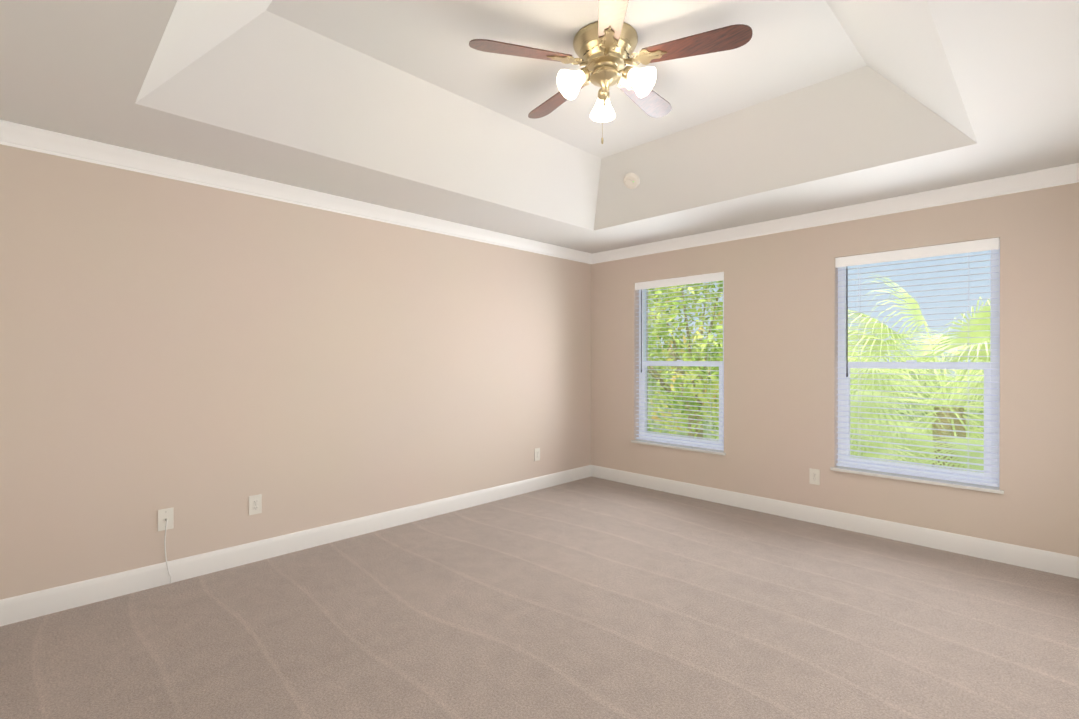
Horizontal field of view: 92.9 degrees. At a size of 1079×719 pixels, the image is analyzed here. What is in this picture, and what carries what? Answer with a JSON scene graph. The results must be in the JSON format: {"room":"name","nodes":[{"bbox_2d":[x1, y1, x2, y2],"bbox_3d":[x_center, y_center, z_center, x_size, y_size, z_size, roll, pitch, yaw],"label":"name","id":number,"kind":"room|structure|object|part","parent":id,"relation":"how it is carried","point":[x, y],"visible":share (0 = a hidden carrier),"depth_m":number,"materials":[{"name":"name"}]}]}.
{"room":"empty bedroom","nodes":[
{"label":"empty bedroom","id":0,"kind":"room"},
{"bbox_2d":[0,144,590,599],"bbox_3d":[-1.272,-0.233,4.016,5.450,3.050,0.250,0,0,-45],"label":"wall","id":1,"kind":"structure","parent":0,"point":[204,362],"depth_m":3.23,"materials":[{"name":"beige paint"}]},
{"bbox_2d":[158,508,173,583],"bbox_3d":[-2.142,1.077,2.943,0.074,0.430,0.049,0,0,-45],"label":"outlet","id":2,"kind":"object","parent":1,"relation":"attached to","point":[165,519],"visible":1,"depth_m":2.95,"materials":[{"name":"white plastic"}]},
{"bbox_3d":[-2.156,0.922,2.957,0.074,0.122,0.009,0,0,-45],"label":"plate","id":3,"kind":"part","parent":2,"relation":"part of","materials":[{"name":"white plastic"}]},
{"bbox_2d":[249,494,261,514],"bbox_3d":[-1.823,0.932,3.288,0.074,0.122,0.009,0,0,-45],"label":"electrical outlet","id":4,"kind":"object","parent":1,"relation":"attached to","point":[255,504],"visible":1,"depth_m":3.29,"materials":[{"name":"white plastic"}]},
{"bbox_2d":[0,465,591,625],"bbox_3d":[-1.179,1.230,3.924,4.950,0.125,0.016,0,0,-45],"label":"baseboard","id":5,"kind":"structure","parent":1,"relation":"attached to","point":[19,608],"depth_m":3.22,"materials":[{"name":"white wood"}]},
{"bbox_2d":[0,120,591,263],"bbox_3d":[-1.158,-1.098,3.899,4.950,0.096,0.075,0,0,-45],"label":"crown molding","id":6,"kind":"structure","parent":1,"relation":"attached to","point":[17,135],"depth_m":3.20,"materials":[{"name":"white wood"}]},
{"bbox_2d":[534,448,539,460],"bbox_3d":[-0.021,0.941,5.079,0.074,0.122,0.009,0,0,-45],"label":"electrical outlet","id":7,"kind":"object","parent":1,"relation":"attached to","point":[536,454],"visible":1,"depth_m":5.07,"materials":[{"name":"white plastic"}]},
{"bbox_2d":[0,0,1078,253],"bbox_3d":[0.243,-1.352,2.489,4.950,0.414,4.050,0,0,-45],"label":"ceiling","id":8,"kind":"structure","parent":0,"point":[790,108],"depth_m":2.71,"materials":[{"name":"white paint"}]},
{"bbox_2d":[469,0,752,143],"bbox_3d":[0.334,-1.321,2.544,1.247,0.475,1.266,0,0,-45],"label":"ceiling fan","id":9,"kind":"object","parent":8,"relation":"hanging from","point":[604,45],"visible":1,"depth_m":2.41,"materials":[{"name":"brown wood"}]},
{"bbox_2d":[623,172,639,188],"bbox_3d":[0.713,-1.385,3.978,0.108,0.108,0.132,0,0,-45],"label":"smoke detector","id":10,"kind":"object","parent":8,"relation":"attached to","point":[631,180],"visible":1,"depth_m":3.95,"materials":[{"name":"white plastic"}]},
{"bbox_2d":[0,476,1078,718],"bbox_3d":[0.243,1.355,2.494,5.450,0.120,4.550,0,0,-45],"label":"floor","id":11,"kind":"structure","parent":0,"point":[592,598],"depth_m":2.46,"materials":[{"name":"carpet"}]},
{"bbox_2d":[591,182,1078,556],"bbox_3d":[2.087,-0.233,4.324,0.250,3.050,4.050,0,0,-45],"label":"wall","id":12,"kind":"structure","parent":0,"point":[780,361],"depth_m":3.98,"materials":[{"name":"beige paint"}]},
{"bbox_2d":[631,439,725,454],"bbox_3d":[1.359,0.842,4.977,0.186,0.022,1.004,0,0,-45],"label":"sill","id":13,"kind":"structure","parent":12,"relation":"attached to","point":[690,448],"depth_m":4.89,"materials":[{"name":"white wood"}]},
{"bbox_2d":[639,281,723,447],"bbox_3d":[1.388,0.021,5.004,0.085,1.620,0.960,0,0,-45],"label":"window","id":14,"kind":"structure","parent":12,"relation":"in","point":[644,384],"depth_m":5.06,"materials":[{"name":"white plastic"}]},
{"bbox_2d":[635,272,723,450],"bbox_3d":[1.335,0.016,4.952,0.073,1.605,0.952,0,0,-45],"label":"window blind","id":15,"kind":"object","parent":14,"relation":"attached to","point":[703,278],"visible":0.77,"depth_m":4.92,"materials":[{"name":"white plastic"}]},
{"bbox_2d":[809,468,819,484],"bbox_3d":[2.175,0.926,4.054,0.008,0.122,0.074,0,0,-45],"label":"outlet","id":16,"kind":"object","parent":12,"relation":"attached to","point":[816,481],"visible":1,"depth_m":4.05,"materials":[{"name":"white plastic"}]},
{"bbox_2d":[592,465,1078,578],"bbox_3d":[1.993,1.230,4.233,0.016,0.125,3.990,0,0,-45],"label":"baseboard","id":17,"kind":"structure","parent":12,"relation":"attached to","point":[1037,559],"depth_m":3.77,"materials":[{"name":"white wood"}]},
{"bbox_2d":[592,163,1078,263],"bbox_3d":[1.972,-1.099,4.208,0.075,0.096,3.870,0,0,-45],"label":"crown molding","id":18,"kind":"structure","parent":12,"relation":"attached to","point":[1066,174],"depth_m":3.75,"materials":[{"name":"white wood"}]},
{"bbox_2d":[830,466,1003,493],"bbox_3d":[2.659,0.844,3.668,0.186,0.022,0.994,0,0,-45],"label":"sill","id":19,"kind":"structure","parent":12,"relation":"attached to","point":[969,486],"depth_m":3.57,"materials":[{"name":"white wood"}]},
{"bbox_2d":[838,250,999,486],"bbox_3d":[2.688,0.023,3.695,0.085,1.620,0.950,0,0,-45],"label":"window","id":20,"kind":"structure","parent":12,"relation":"in","point":[994,338],"depth_m":3.58,"materials":[{"name":"white plastic"}]},
{"bbox_2d":[835,237,999,486],"bbox_3d":[2.636,0.019,3.643,0.073,1.605,0.942,0,0,-45],"label":"window blind","id":21,"kind":"object","parent":20,"relation":"attached to","point":[942,250],"visible":1,"depth_m":3.60,"materials":[{"name":"white plastic"}]},
{"label":"outside","id":22,"kind":"structure","parent":0,"visible":0},
{"bbox_2d":[648,250,990,453],"bbox_3d":[10.217,-5.727,15.250,0.001,30.000,60.000,0,0,-45],"label":"sky","id":23,"kind":"structure","parent":22,"point":[938,317],"depth_m":14.68,"materials":[{"name":"blue"}]},
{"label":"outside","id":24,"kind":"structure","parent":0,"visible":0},
{"label":"lawn","id":25,"kind":"structure","parent":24,"visible":0},
{"bbox_2d":[648,273,990,472],"bbox_3d":[4.699,0.674,8.632,6.565,7.636,10.863,0,0,-45],"label":"trees","id":26,"kind":"object","parent":25,"relation":"on","point":[874,350],"depth_m":7.07,"materials":[{"name":"green plant"}]}
]}

